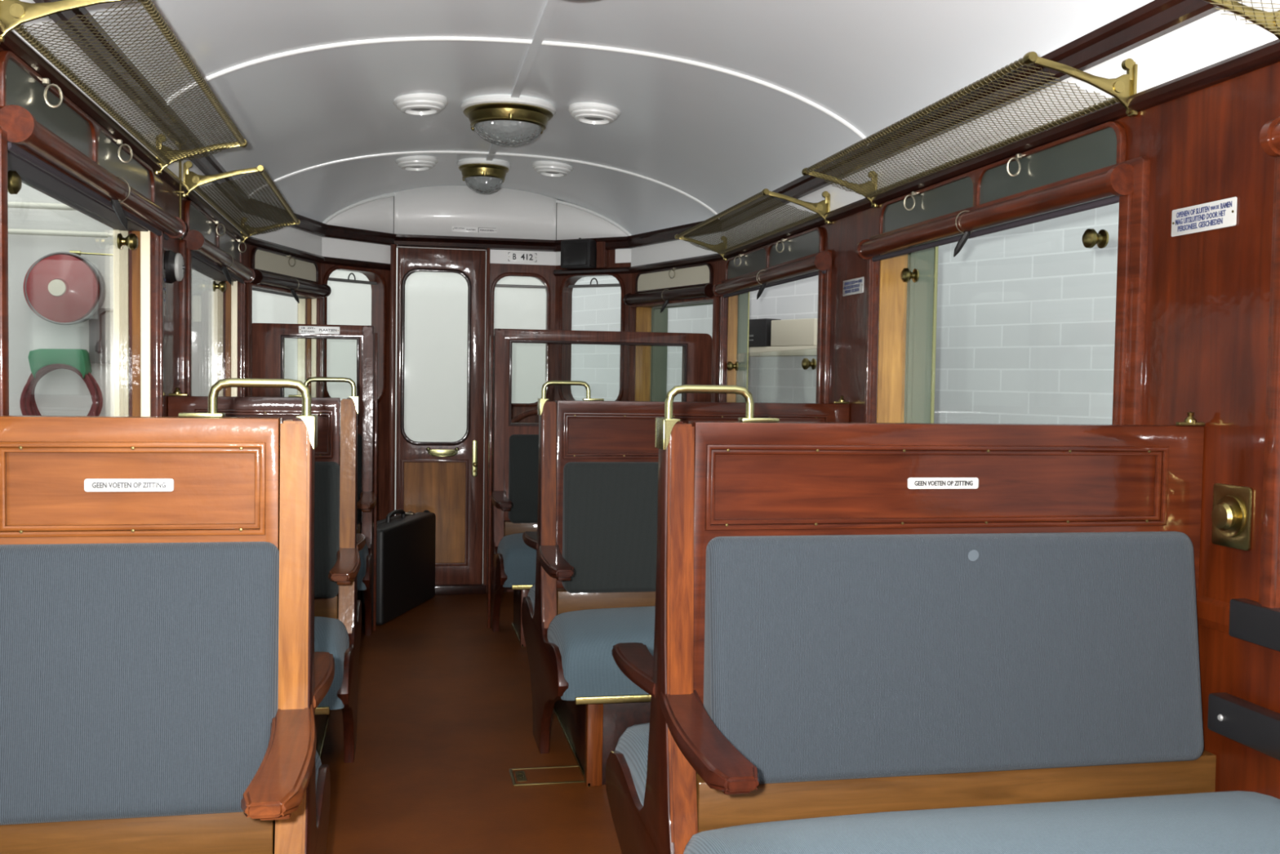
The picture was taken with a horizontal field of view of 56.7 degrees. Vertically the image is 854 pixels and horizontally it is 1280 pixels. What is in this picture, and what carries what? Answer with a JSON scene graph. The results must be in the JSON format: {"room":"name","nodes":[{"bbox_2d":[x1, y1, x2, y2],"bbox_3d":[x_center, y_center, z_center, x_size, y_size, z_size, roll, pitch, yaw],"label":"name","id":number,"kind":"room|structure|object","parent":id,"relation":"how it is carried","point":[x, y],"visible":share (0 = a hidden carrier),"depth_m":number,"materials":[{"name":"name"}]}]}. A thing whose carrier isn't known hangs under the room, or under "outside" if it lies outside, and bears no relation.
{"room":"vehicle interior","nodes":[
{"label":"vehicle interior","id":0,"kind":"room"},
{"bbox_2d":[0,47,225,416],"bbox_3d":[-1.095,0.139,1.612,0.104,1.969,7.315,0,2,-11],"label":"wall","id":1,"kind":"structure","parent":0,"point":[166,197],"depth_m":3.63,"materials":[{"name":"brown wood"}]},
{"bbox_2d":[0,50,155,203],"bbox_3d":[-1.232,-0.642,2.713,0.049,0.110,1.298,0,2,-11],"label":"transom window","id":2,"kind":"structure","parent":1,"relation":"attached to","point":[20,85],"depth_m":2.50,"materials":[{"name":"grey glass"}]},
{"bbox_2d":[0,124,164,416],"bbox_3d":[-1.302,-0.130,2.721,0.132,0.849,1.463,0,2,-11],"label":"window","id":3,"kind":"structure","parent":1,"relation":"in","point":[147,248],"depth_m":3.38,"materials":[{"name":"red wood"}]},
{"bbox_2d":[0,105,186,239],"bbox_3d":[-1.236,-0.531,2.795,0.065,0.121,1.492,0,2,-11],"label":"roller blind","id":4,"kind":"object","parent":3,"relation":"attached to","point":[21,126],"visible":0.94,"depth_m":2.45,"materials":[{"name":"red wood"}]},
{"bbox_2d":[0,0,248,175],"bbox_3d":[-1.133,-0.751,2.750,0.256,0.116,1.401,0,2,-11],"label":"luggage rack","id":5,"kind":"object","parent":1,"relation":"attached to","point":[13,13],"visible":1,"depth_m":2.48,"materials":[{"name":"gold metal"}]},
{"bbox_2d":[164,249,185,283],"bbox_3d":[-1.408,-0.485,3.599,0.053,0.101,0.101,0,2,-11],"label":"bell","id":6,"kind":"object","parent":1,"relation":"attached to","point":[174,264],"visible":0.98,"depth_m":3.56,"materials":[{"name":"black paint"}]},
{"bbox_2d":[175,137,186,239],"bbox_3d":[-1.424,-0.741,3.680,0.032,0.318,0.018,0,2,-11],"label":"brass rod","id":7,"kind":"object","parent":1,"relation":"attached to","point":[180,192],"visible":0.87,"depth_m":3.68,"materials":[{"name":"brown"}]},
{"bbox_2d":[0,20,396,270],"bbox_3d":[-1.095,-0.695,2.208,0.574,0.036,8.539,1,2,-7],"label":"trim","id":8,"kind":"structure","parent":1,"relation":"attached to","point":[12,42],"depth_m":3.05,"materials":[{"name":"brown wood"}]},
{"bbox_2d":[12,0,391,263],"bbox_3d":[-1.103,-0.760,2.204,0.561,0.103,8.539,1,2,-7],"label":"trim","id":9,"kind":"structure","parent":1,"relation":"attached to","point":[287,236],"depth_m":4.42,"materials":[{"name":"white"}]},
{"bbox_2d":[179,240,245,396],"bbox_3d":[-1.661,-0.208,4.514,0.132,0.849,1.450,0,2,-11],"label":"window","id":10,"kind":"structure","parent":1,"relation":"in","point":[235,292],"depth_m":5.16,"materials":[{"name":"red wood"}]},
{"bbox_2d":[182,230,255,284],"bbox_3d":[-1.577,-0.605,4.503,0.065,0.121,1.371,0,2,-11],"label":"roller blind","id":11,"kind":"object","parent":10,"relation":"attached to","point":[196,241],"visible":0.98,"depth_m":4.26,"materials":[{"name":"red wood"}]},
{"bbox_2d":[184,200,246,263],"bbox_3d":[-1.591,-0.720,4.512,0.049,0.110,1.298,0,2,-11],"label":"panel","id":12,"kind":"object","parent":1,"relation":"attached to","point":[195,218],"visible":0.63,"depth_m":4.38,"materials":[{"name":"grey glass"}]},
{"bbox_2d":[181,160,300,244],"bbox_3d":[-1.487,-0.827,4.523,0.256,0.116,1.401,0,2,-11],"label":"luggage rack","id":13,"kind":"object","parent":1,"relation":"attached to","point":[224,205],"visible":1,"depth_m":4.28,"materials":[{"name":"gold metal"}]},
{"bbox_2d":[241,243,320,395],"bbox_3d":[-1.761,-0.034,5.671,0.110,1.969,0.925,1,2,7],"label":"wall","id":14,"kind":"structure","parent":0,"point":[246,256],"depth_m":6.06,"materials":[{"name":"brown wood"}]},
{"bbox_2d":[250,247,318,284],"bbox_3d":[-1.668,-0.767,5.654,0.050,0.110,0.748,1,2,7],"label":"panel","id":15,"kind":"object","parent":14,"relation":"attached to","point":[265,260],"visible":0.95,"depth_m":5.62,"materials":[{"name":"beige glass"}]},
{"bbox_2d":[245,282,324,397],"bbox_3d":[-1.742,-0.248,5.666,0.132,0.836,0.924,1,2,7],"label":"window","id":16,"kind":"structure","parent":14,"relation":"in","point":[315,303],"depth_m":6.07,"materials":[{"name":"brown wood"}]},
{"bbox_2d":[251,269,331,302],"bbox_3d":[-1.657,-0.652,5.658,0.065,0.121,0.810,1,2,7],"label":"roller blind","id":17,"kind":"object","parent":16,"relation":"attached to","point":[323,290],"visible":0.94,"depth_m":5.61,"materials":[{"name":"brown wood"}]},
{"bbox_2d":[320,263,390,522],"bbox_3d":[-1.545,-0.058,6.345,0.099,1.969,0.483,3,3,37],"label":"wall","id":18,"kind":"structure","parent":0,"point":[383,406],"depth_m":6.46,"materials":[{"name":"brown wood"}]},
{"bbox_2d":[323,265,386,404],"bbox_3d":[-1.534,-0.480,6.300,0.079,0.735,0.416,3,3,37],"label":"window","id":19,"kind":"structure","parent":18,"relation":"in","point":[331,269],"depth_m":6.35,"materials":[{"name":"red wood"}]},
{"bbox_2d":[388,244,396,516],"bbox_3d":[-1.353,-0.034,6.478,0.031,1.916,0.058,0,2,-11],"label":"trim","id":20,"kind":"structure","parent":18,"relation":"attached to","point":[393,246],"depth_m":6.44,"materials":[{"name":"brown wood"}]},
{"bbox_2d":[320,591,622,853],"bbox_3d":[-0.098,1.133,2.466,2.200,0.055,8.514,0,2,-11],"label":"floor","id":21,"kind":"structure","parent":0,"point":[444,706],"depth_m":3.78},
{"bbox_2d":[0,377,334,853],"bbox_3d":[-0.810,0.517,1.926,0.578,1.197,1.087,0,2,-11],"label":"bench","id":22,"kind":"object","parent":21,"relation":"on","point":[163,681],"visible":1,"depth_m":1.85,"materials":[{"name":"brown wood"}]},
{"bbox_2d":[0,541,279,824],"bbox_3d":[-0.812,0.395,1.844,0.475,0.418,0.088,0,2,-11],"label":"cushion","id":23,"kind":"object","parent":22,"relation":"on","point":[140,680],"depth_m":1.83,"materials":[{"name":"fabric"}]},
{"bbox_2d":[315,749,321,788],"bbox_3d":[-0.892,0.710,2.241,0.544,0.211,0.439,0,2,-11],"label":"seat cushion","id":24,"kind":"object","parent":22,"relation":"on","point":[317,761],"depth_m":2.35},
{"bbox_2d":[168,377,365,762],"bbox_3d":[-1.167,0.440,3.716,0.581,1.197,1.087,0,2,-11],"label":"bench","id":25,"kind":"object","parent":21,"relation":"on","point":[338,544],"visible":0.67,"depth_m":3.67,"materials":[{"name":"brown wood"}]},
{"bbox_2d":[314,461,340,598],"bbox_3d":[-1.168,0.318,3.633,0.478,0.418,0.088,0,2,-11],"label":"cushion","id":26,"kind":"object","parent":25,"relation":"on","point":[326,473],"depth_m":3.66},
{"bbox_2d":[314,616,349,709],"bbox_3d":[-1.124,0.660,3.410,0.548,0.211,0.439,0,2,-11],"label":"seat cushion","id":27,"kind":"object","parent":25,"relation":"on","point":[331,633],"depth_m":3.30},
{"bbox_2d":[252,323,377,635],"bbox_3d":[-1.474,0.253,5.272,0.588,1.436,0.576,0,2,-11],"label":"bench","id":28,"kind":"object","parent":21,"relation":"on","point":[268,339],"visible":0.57,"depth_m":5.49,"materials":[{"name":"brown wood"}]},
{"bbox_2d":[298,325,339,333],"bbox_3d":[-1.479,-0.447,5.470,0.183,0.034,0.004,0,2,-11],"label":"sign","id":29,"kind":"object","parent":28,"relation":"attached to","point":[302,329],"visible":1,"depth_m":5.47,"materials":[{"name":"white"}]},
{"bbox_2d":[356,433,362,524],"bbox_3d":[-1.527,0.239,5.444,0.485,0.418,0.088,0,2,-11],"label":"cushion","id":30,"kind":"object","parent":28,"relation":"on","point":[359,513],"depth_m":5.49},
{"bbox_2d":[357,542,368,590],"bbox_3d":[-1.483,0.582,5.222,0.554,0.211,0.439,0,2,-11],"label":"seat cushion","id":31,"kind":"object","parent":28,"relation":"on","point":[363,573],"depth_m":5.08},
{"bbox_2d":[357,509,435,626],"bbox_3d":[-1.252,0.688,6.075,0.170,0.528,0.786,1,2,9],"label":"suitcase","id":32,"kind":"object","parent":21,"relation":"on","point":[405,541],"visible":0.77,"depth_m":5.97,"materials":[{"name":"black leather"}]},
{"bbox_2d":[508,764,584,786],"bbox_3d":[-0.279,1.054,3.594,0.224,0.006,0.150,0,2,-11],"label":"floor hatch","id":33,"kind":"object","parent":21,"relation":"on","point":[558,774],"visible":0.88,"depth_m":3.59,"materials":[{"name":"wood"}]},
{"bbox_2d":[486,328,712,646],"bbox_3d":[-0.143,0.263,5.538,1.090,1.436,0.576,0,2,-11],"label":"bench","id":34,"kind":"object","parent":21,"relation":"on","point":[513,447],"visible":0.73,"depth_m":5.64,"materials":[{"name":"brown wood"}]},
{"bbox_2d":[497,533,536,586],"bbox_3d":[-0.120,0.592,5.495,1.056,0.211,0.439,0,2,-11],"label":"seat cushion","id":35,"kind":"object","parent":34,"relation":"on","point":[516,561],"depth_m":5.20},
{"bbox_2d":[508,434,538,523],"bbox_3d":[-0.148,0.249,5.721,0.961,0.418,0.088,0,2,-11],"label":"cushion","id":36,"kind":"object","parent":34,"relation":"on","point":[523,449],"depth_m":5.63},
{"bbox_2d":[521,380,849,786],"bbox_3d":[0.174,0.450,3.984,1.075,1.197,1.087,0,2,-11],"label":"bench","id":37,"kind":"object","parent":21,"relation":"on","point":[594,541],"visible":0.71,"depth_m":3.83,"materials":[{"name":"brown wood"}]},
{"bbox_2d":[527,582,535,610],"bbox_3d":[0.125,0.643,4.306,1.042,0.211,0.439,0,2,-11],"label":"seat cushion","id":38,"kind":"object","parent":37,"relation":"on","point":[531,594],"depth_m":4.21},
{"bbox_2d":[547,605,655,700],"bbox_3d":[0.249,0.670,3.686,1.042,0.211,0.439,0,2,-11],"label":"seat cushion","id":39,"kind":"object","parent":37,"relation":"on","point":[582,665],"depth_m":3.43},
{"bbox_2d":[561,462,657,593],"bbox_3d":[0.221,0.328,3.912,0.947,0.418,0.088,0,2,-11],"label":"cushion","id":40,"kind":"object","parent":37,"relation":"on","point":[609,509],"depth_m":3.83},
{"bbox_2d":[604,384,1279,853],"bbox_3d":[0.535,0.527,2.196,1.069,1.197,1.087,0,2,-11],"label":"bench","id":41,"kind":"object","parent":21,"relation":"on","point":[869,637],"visible":1,"depth_m":2.10,"materials":[{"name":"brown wood"}]},
{"bbox_2d":[615,722,649,805],"bbox_3d":[0.486,0.720,2.517,1.035,0.211,0.439,0,2,-11],"label":"seat cushion","id":42,"kind":"object","parent":41,"relation":"on","point":[632,747],"depth_m":2.41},
{"bbox_2d":[703,531,1204,783],"bbox_3d":[0.582,0.405,2.123,0.940,0.418,0.088,0,2,-11],"label":"cushion","id":43,"kind":"object","parent":41,"relation":"on","point":[830,657],"depth_m":2.10,"materials":[{"name":"fabric"}]},
{"bbox_2d":[683,790,1279,853],"bbox_3d":[0.610,0.747,1.897,1.035,0.211,0.439,0,2,-11],"label":"seat cushion","id":44,"kind":"object","parent":41,"relation":"on","point":[756,821],"depth_m":1.94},
{"bbox_2d":[394,245,555,591],"bbox_3d":[-0.929,-0.060,6.632,0.891,1.969,0.077,0,2,-11],"label":"wall","id":45,"kind":"structure","parent":0,"point":[495,269],"depth_m":6.64,"materials":[{"name":"brown wood"}]},
{"bbox_2d":[395,247,485,584],"bbox_3d":[-1.097,-0.045,6.530,0.477,1.864,0.107,0,2,-11],"label":"door","id":46,"kind":"structure","parent":45,"relation":"in","point":[445,479],"depth_m":6.57,"materials":[{"name":"brown wood"}]},
{"bbox_2d":[435,583,486,595],"bbox_3d":[-1.103,0.900,6.569,0.495,0.050,0.059,0,2,-11],"label":"trim","id":47,"kind":"structure","parent":45,"relation":"attached to","point":[466,588],"depth_m":6.56,"materials":[{"name":"brown wood"}]},
{"bbox_2d":[393,234,556,251],"bbox_3d":[-0.903,-1.017,6.537,0.891,0.065,0.040,0,2,-11],"label":"trim","id":48,"kind":"structure","parent":45,"relation":"attached to","point":[402,240],"depth_m":6.52,"materials":[{"name":"brown wood"}]},
{"bbox_2d":[483,247,489,592],"bbox_3d":[-0.853,-0.031,6.586,0.019,1.916,0.042,0,2,-11],"label":"trim","id":49,"kind":"structure","parent":45,"relation":"attached to","point":[487,275],"depth_m":6.57,"materials":[{"name":"brown wood"}]},
{"bbox_2d":[490,271,551,407],"bbox_3d":[-0.675,-0.488,6.655,0.334,0.748,0.079,0,2,-11],"label":"window","id":50,"kind":"structure","parent":45,"relation":"in","point":[499,277],"depth_m":6.64,"materials":[{"name":"red wood"}]},
{"bbox_2d":[507,252,537,262],"bbox_3d":[-0.654,-0.945,6.600,0.162,0.051,0.004,0,2,-11],"label":"number plate","id":51,"kind":"object","parent":45,"relation":"attached to","point":[512,256],"visible":1,"depth_m":6.60,"materials":[{"name":"white"}]},
{"bbox_2d":[489,249,555,265],"bbox_3d":[-0.652,-0.944,6.607,0.368,0.076,0.007,0,2,-11],"label":"trim","id":52,"kind":"structure","parent":45,"relation":"attached to","point":[496,256],"depth_m":6.61,"materials":[{"name":"white"}]},
{"bbox_2d":[555,200,631,235],"bbox_3d":[-0.249,-1.136,6.511,0.503,0.252,0.019,2,3,29],"label":"trim","id":53,"kind":"structure","parent":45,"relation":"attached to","point":[559,202],"depth_m":6.50,"materials":[{"name":"white"}]},
{"bbox_2d":[325,186,627,239],"bbox_3d":[-0.871,-1.173,6.405,1.657,0.297,0.341,0,2,-11],"label":"end panel","id":54,"kind":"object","parent":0,"point":[426,211],"depth_m":6.53,"materials":[{"name":"white"}]},
{"bbox_2d":[32,0,396,245],"bbox_3d":[-1.085,-0.844,2.203,0.586,0.068,8.539,1,2,-7],"label":"trim","id":55,"kind":"structure","parent":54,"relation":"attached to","point":[209,165],"depth_m":3.50,"materials":[{"name":"brown wood"}]},
{"bbox_2d":[322,192,395,223],"bbox_3d":[-1.490,-1.143,6.263,0.019,0.248,0.495,3,3,37],"label":"trim","id":56,"kind":"structure","parent":54,"relation":"attached to","point":[380,197],"depth_m":6.25,"materials":[{"name":"white"}]},
{"bbox_2d":[452,226,497,233],"bbox_3d":[-0.913,-1.088,6.545,0.246,0.029,0.004,0,2,-11],"label":"sign","id":57,"kind":"object","parent":54,"relation":"attached to","point":[455,228],"visible":1,"depth_m":6.54,"materials":[{"name":"white"}]},
{"bbox_2d":[554,249,631,401],"bbox_3d":[-0.246,-0.049,6.606,0.492,1.969,0.099,2,3,29],"label":"wall","id":58,"kind":"structure","parent":0,"point":[626,277],"depth_m":6.65,"materials":[{"name":"brown wood"}]},
{"bbox_2d":[560,237,607,269],"bbox_3d":[-0.310,-0.955,6.496,0.250,0.167,0.097,2,3,29],"label":"box","id":59,"kind":"object","parent":58,"relation":"attached to","point":[575,254],"visible":1,"depth_m":6.46,"materials":[{"name":"black"}]},
{"bbox_2d":[558,273,624,400],"bbox_3d":[-0.254,-0.480,6.573,0.418,0.751,0.079,2,3,29],"label":"window","id":60,"kind":"structure","parent":58,"relation":"in","point":[617,277],"depth_m":6.57,"materials":[{"name":"red wood"}]},
{"bbox_2d":[615,248,631,262],"bbox_3d":[-0.089,-0.928,6.429,0.102,0.076,0.007,2,3,29],"label":"trim","id":61,"kind":"structure","parent":58,"relation":"attached to","point":[622,255],"depth_m":6.43,"materials":[{"name":"white"}]},
{"bbox_2d":[84,0,1154,235],"bbox_3d":[-0.065,-1.016,2.380,2.174,0.308,8.514,0,2,-11],"label":"ceiling","id":62,"kind":"structure","parent":0,"point":[720,140],"depth_m":3.71,"materials":[{"name":"paint"}]},
{"bbox_2d":[395,155,438,170],"bbox_3d":[-1.038,-1.230,5.511,0.196,0.066,0.196,2,2,16],"label":"ceiling vent","id":63,"kind":"object","parent":62,"relation":"in","point":[411,162],"visible":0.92,"depth_m":5.45,"materials":[{"name":"white"}]},
{"bbox_2d":[393,93,448,115],"bbox_3d":[-0.796,-1.174,4.304,0.195,0.065,0.195,1,2,2],"label":"ceiling vent","id":64,"kind":"object","parent":62,"relation":"in","point":[419,104],"visible":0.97,"depth_m":4.24,"materials":[{"name":"white"}]},
{"bbox_2d":[457,158,511,193],"bbox_3d":[-0.746,-1.193,5.660,0.257,0.154,0.257,0,2,-11],"label":"ceiling lamp","id":65,"kind":"object","parent":62,"relation":"attached to","point":[482,171],"visible":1,"depth_m":5.58,"materials":[{"name":"gold"}]},
{"bbox_2d":[248,151,719,218],"bbox_3d":[-0.665,-1.118,5.377,2.151,0.264,0.019,0,2,-11],"label":"trim","id":66,"kind":"structure","parent":62,"relation":"attached to","point":[415,152],"depth_m":5.37,"materials":[{"name":"white"}]},
{"bbox_2d":[460,94,555,146],"bbox_3d":[-0.493,-1.131,4.434,0.356,0.154,0.356,0,2,-11],"label":"ceiling lamp","id":67,"kind":"object","parent":62,"relation":"attached to","point":[506,115],"visible":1,"depth_m":4.33,"materials":[{"name":"gold"}]},
{"bbox_2d":[166,36,868,145],"bbox_3d":[-0.307,-1.041,3.588,2.151,0.264,0.019,0,2,-11],"label":"trim","id":68,"kind":"structure","parent":62,"relation":"attached to","point":[222,73],"depth_m":3.56,"materials":[{"name":"white"}]},
{"bbox_2d":[485,0,559,160],"bbox_3d":[-0.014,-1.104,2.083,0.029,0.030,7.700,0,2,-11],"label":"trim","id":69,"kind":"structure","parent":62,"relation":"attached to","point":[550,6],"depth_m":3.68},
{"bbox_2d":[532,160,573,177],"bbox_3d":[-0.416,-1.230,5.635,0.195,0.065,0.195,1,2,2],"label":"ceiling vent","id":70,"kind":"object","parent":62,"relation":"in","point":[541,167],"visible":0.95,"depth_m":5.57,"materials":[{"name":"white"}]},
{"bbox_2d":[568,102,620,124],"bbox_3d":[-0.170,-1.173,4.429,0.195,0.064,0.195,1,2,2],"label":"ceiling vent","id":71,"kind":"object","parent":62,"relation":"in","point":[597,113],"visible":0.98,"depth_m":4.37,"materials":[{"name":"white"}]},
{"bbox_2d":[631,260,726,400],"bbox_3d":[0.218,-0.020,6.067,0.110,1.969,0.925,0,3,-29],"label":"wall","id":72,"kind":"structure","parent":0,"point":[718,267],"depth_m":5.70,"materials":[{"name":"brown wood"}]},
{"bbox_2d":[626,294,719,402],"bbox_3d":[0.215,-0.234,6.056,0.236,0.836,0.921,0,3,-24],"label":"window","id":73,"kind":"structure","parent":72,"relation":"in","point":[649,363],"depth_m":6.42,"materials":[{"name":"brown wood"}]},
{"bbox_2d":[622,284,714,312],"bbox_3d":[0.136,-0.639,6.017,0.065,0.121,0.810,0,3,-29],"label":"roller blind","id":74,"kind":"object","parent":73,"relation":"attached to","point":[629,299],"visible":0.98,"depth_m":5.97,"materials":[{"name":"brown wood"}]},
{"bbox_2d":[635,262,713,293],"bbox_3d":[0.149,-0.753,6.018,0.050,0.110,0.748,0,3,-29],"label":"panel","id":75,"kind":"object","parent":72,"relation":"attached to","point":[699,274],"visible":1,"depth_m":5.99,"materials":[{"name":"beige glass"}]},
{"bbox_2d":[725,62,1279,799],"bbox_3d":[1.167,0.155,2.065,0.110,1.969,7.315,0,2,-11],"label":"wall","id":76,"kind":"structure","parent":0,"point":[1208,292],"depth_m":2.23,"materials":[{"name":"brown wood"}]},
{"bbox_2d":[674,188,831,261],"bbox_3d":[0.422,-0.813,4.888,0.256,0.116,1.401,0,2,-11],"label":"luggage rack","id":77,"kind":"object","parent":76,"relation":"attached to","point":[822,207],"visible":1,"depth_m":4.68,"materials":[{"name":"gold metal"}]},
{"bbox_2d":[724,226,823,279],"bbox_3d":[0.517,-0.704,4.935,0.049,0.110,1.298,0,2,-11],"label":"panel","id":78,"kind":"object","parent":76,"relation":"attached to","point":[810,242],"visible":0.81,"depth_m":4.81,"materials":[{"name":"grey glass"}]},
{"bbox_2d":[717,249,831,403],"bbox_3d":[0.585,-0.215,4.963,0.154,0.896,1.450,0,2,-11],"label":"window","id":79,"kind":"structure","parent":76,"relation":"in","point":[736,368],"depth_m":5.61,"materials":[{"name":"red wood"}]},
{"bbox_2d":[712,252,831,299],"bbox_3d":[0.511,-0.589,4.899,0.065,0.121,1.415,0,2,-11],"label":"roller blind","id":80,"kind":"object","parent":79,"relation":"attached to","point":[822,261],"visible":1,"depth_m":4.71,"materials":[{"name":"red wood"}]},
{"bbox_2d":[842,276,864,296],"bbox_3d":[0.722,-0.475,4.018,0.004,0.053,0.185,0,2,-11],"label":"notice sign","id":81,"kind":"object","parent":76,"relation":"attached to","point":[855,286],"visible":1,"depth_m":4.01,"materials":[{"name":"white plastic"}]},
{"bbox_2d":[553,0,1240,252],"bbox_3d":[0.941,-0.829,2.609,0.595,0.068,8.540,0,2,-16],"label":"trim","id":82,"kind":"structure","parent":76,"relation":"attached to","point":[1156,19],"depth_m":2.89,"materials":[{"name":"brown wood"}]},
{"bbox_2d":[553,39,1279,275],"bbox_3d":[0.946,-0.680,2.617,0.584,0.036,8.540,0,2,-16],"label":"trim","id":83,"kind":"structure","parent":76,"relation":"attached to","point":[1268,54],"depth_m":2.82,"materials":[{"name":"brown wood"}]},
{"bbox_2d":[631,0,1279,266],"bbox_3d":[1.021,-0.738,2.450,0.262,0.103,8.200,0,2,-13],"label":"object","id":84,"kind":"structure","parent":76,"relation":"attached to","point":[1215,37],"depth_m":2.65,"materials":[{"name":"white"}]},
{"bbox_2d":[801,51,1137,208],"bbox_3d":[0.775,-0.736,3.121,0.256,0.116,1.401,0,2,-11],"label":"luggage rack","id":85,"kind":"object","parent":76,"relation":"attached to","point":[1122,87],"visible":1,"depth_m":2.84,"materials":[{"name":"gold metal"}]},
{"bbox_2d":[878,121,1126,235],"bbox_3d":[0.877,-0.626,3.135,0.049,0.110,1.298,0,2,-11],"label":"transom window","id":86,"kind":"structure","parent":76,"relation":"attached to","point":[1103,145],"depth_m":2.94,"materials":[{"name":"grey glass"}]},
{"bbox_2d":[863,156,1150,424],"bbox_3d":[0.984,-0.137,3.177,0.235,0.896,1.463,0,2,-11],"label":"window","id":87,"kind":"structure","parent":76,"relation":"in","point":[908,284],"depth_m":3.83,"materials":[{"name":"red wood"}]},
{"bbox_2d":[855,163,1133,262],"bbox_3d":[0.863,-0.513,3.137,0.065,0.121,1.404,0,2,-11],"label":"roller blind","id":88,"kind":"object","parent":87,"relation":"attached to","point":[1118,181],"visible":1,"depth_m":2.89,"materials":[{"name":"red wood"}]},
{"bbox_2d":[1171,196,1237,236],"bbox_3d":[1.073,-0.399,2.261,0.004,0.053,0.185,0,2,-11],"label":"notice sign","id":89,"kind":"object","parent":76,"relation":"attached to","point":[1220,214],"visible":1,"depth_m":2.25,"materials":[{"name":"grey ceramic"}]},
{"bbox_2d":[1195,594,1230,633],"bbox_3d":[1.105,0.358,2.061,0.011,0.056,7.315,0,2,-11],"label":"trim","id":90,"kind":"structure","parent":76,"relation":"attached to","point":[1213,613],"depth_m":2.21,"materials":[{"name":"brown wood"}]},
{"bbox_2d":[1211,483,1252,551],"bbox_3d":[1.073,0.164,2.173,0.031,0.114,0.099,0,2,-11],"label":"fitting","id":91,"kind":"object","parent":76,"relation":"attached to","point":[1231,513],"visible":1,"depth_m":2.16,"materials":[{"name":"gold metal"}]},
{"bbox_2d":[1202,0,1279,39],"bbox_3d":[1.135,-0.659,1.321,0.256,0.116,1.401,0,2,-11],"label":"luggage rack","id":92,"kind":"object","parent":76,"relation":"attached to","point":[1269,21],"visible":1,"depth_m":1.99,"materials":[{"name":"gold metal"}]},
{"bbox_2d":[1207,692,1279,759],"bbox_3d":[1.407,0.597,0.439,0.044,0.069,3.558,0,2,-11],"label":"pipe","id":93,"kind":"object","parent":76,"relation":"attached to","point":[1255,726],"visible":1,"depth_m":2.08,"materials":[{"name":"black paint"}]},
{"bbox_2d":[1228,598,1279,651],"bbox_3d":[1.221,0.374,1.417,0.034,0.068,1.474,0,2,-11],"label":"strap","id":94,"kind":"object","parent":76,"relation":"attached to","point":[1251,621],"visible":1,"depth_m":2.07,"materials":[{"name":"black paint"}]},
{"bbox_2d":[1258,116,1279,608],"bbox_3d":[1.341,-0.060,1.388,0.235,0.896,1.441,0,2,-11],"label":"window frame","id":95,"kind":"structure","parent":76,"relation":"in","point":[1269,571],"depth_m":2.04,"materials":[{"name":"red wood"}]},
{"bbox_2d":[1259,117,1279,157],"bbox_3d":[1.219,-0.436,1.359,0.065,0.121,1.360,0,2,-11],"label":"roller blind","id":96,"kind":"object","parent":95,"relation":"attached to","point":[1269,135],"visible":1,"depth_m":2.00,"materials":[{"name":"red wood"}]},
{"label":"outside","id":97,"kind":"structure","parent":0,"visible":0},
{"bbox_2d":[570,202,1119,424],"bbox_3d":[1.492,-0.480,5.530,0.154,4.950,7.092,-1,3,-35],"label":"brick wall","id":98,"kind":"structure","parent":97,"point":[1026,315],"depth_m":5.25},
{"bbox_2d":[748,345,817,356],"bbox_3d":[0.734,-0.304,6.303,0.132,0.242,1.342,-1,3,-35],"label":"wall shelf","id":99,"kind":"object","parent":98,"relation":"attached to","point":[775,351],"visible":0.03,"depth_m":6.18,"materials":[{"name":"beige"}]},
{"bbox_2d":[748,318,781,346],"bbox_3d":[0.589,-0.509,6.474,0.112,0.147,0.418,-1,3,-35],"label":"box","id":100,"kind":"object","parent":99,"relation":"on","point":[760,330],"visible":0.34,"depth_m":6.31,"materials":[{"name":"black"}]},
{"bbox_2d":[770,318,817,346],"bbox_3d":[0.829,-0.487,6.146,0.110,0.136,0.330,-1,3,-35],"label":"carton","id":101,"kind":"object","parent":99,"relation":"on","point":[789,332],"visible":0.66,"depth_m":6.10,"materials":[{"name":"beige"}]},
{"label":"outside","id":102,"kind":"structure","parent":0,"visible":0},
{"bbox_2d":[7,182,546,556],"bbox_3d":[-2.088,-0.642,8.211,8.360,4.950,0.198,0,2,-11],"label":"wall","id":103,"kind":"structure","parent":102,"point":[436,303],"depth_m":8.11,"materials":[{"name":"paint"}]},
{"bbox_2d":[7,201,76,210],"bbox_3d":[-4.062,-1.424,7.592,2.475,0.040,0.040,0,2,-11],"label":"pipe","id":104,"kind":"object","parent":103,"relation":"attached to","point":[11,204],"visible":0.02,"depth_m":7.62,"materials":[{"name":"beige"}]},
{"bbox_2d":[8,228,113,237],"bbox_3d":[-4.345,-1.256,7.543,1.903,0.035,0.035,0,2,-11],"label":"pipe","id":105,"kind":"object","parent":103,"relation":"attached to","point":[11,231],"visible":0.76,"depth_m":7.65,"materials":[{"name":"beige"}]},
{"bbox_2d":[19,348,102,416],"bbox_3d":[-3.743,-0.211,7.686,0.486,0.588,0.154,0,2,-11],"label":"hanger","id":106,"kind":"object","parent":103,"relation":"attached to","point":[42,361],"visible":0.62,"depth_m":7.62,"materials":[{"name":"green plastic"}]},
{"bbox_2d":[22,251,106,324],"bbox_3d":[-3.723,-0.893,7.670,0.486,0.471,0.189,0,2,-11],"label":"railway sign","id":107,"kind":"object","parent":103,"relation":"attached to","point":[63,287],"visible":1,"depth_m":7.61,"materials":[{"name":"red metal"}]},
{"bbox_2d":[88,307,113,364],"bbox_3d":[-3.509,-0.597,7.771,0.199,0.363,0.068,0,2,-11],"label":"tap","id":108,"kind":"object","parent":103,"relation":"attached to","point":[101,324],"visible":0.78,"depth_m":7.78,"materials":[{"name":"grey metal"}]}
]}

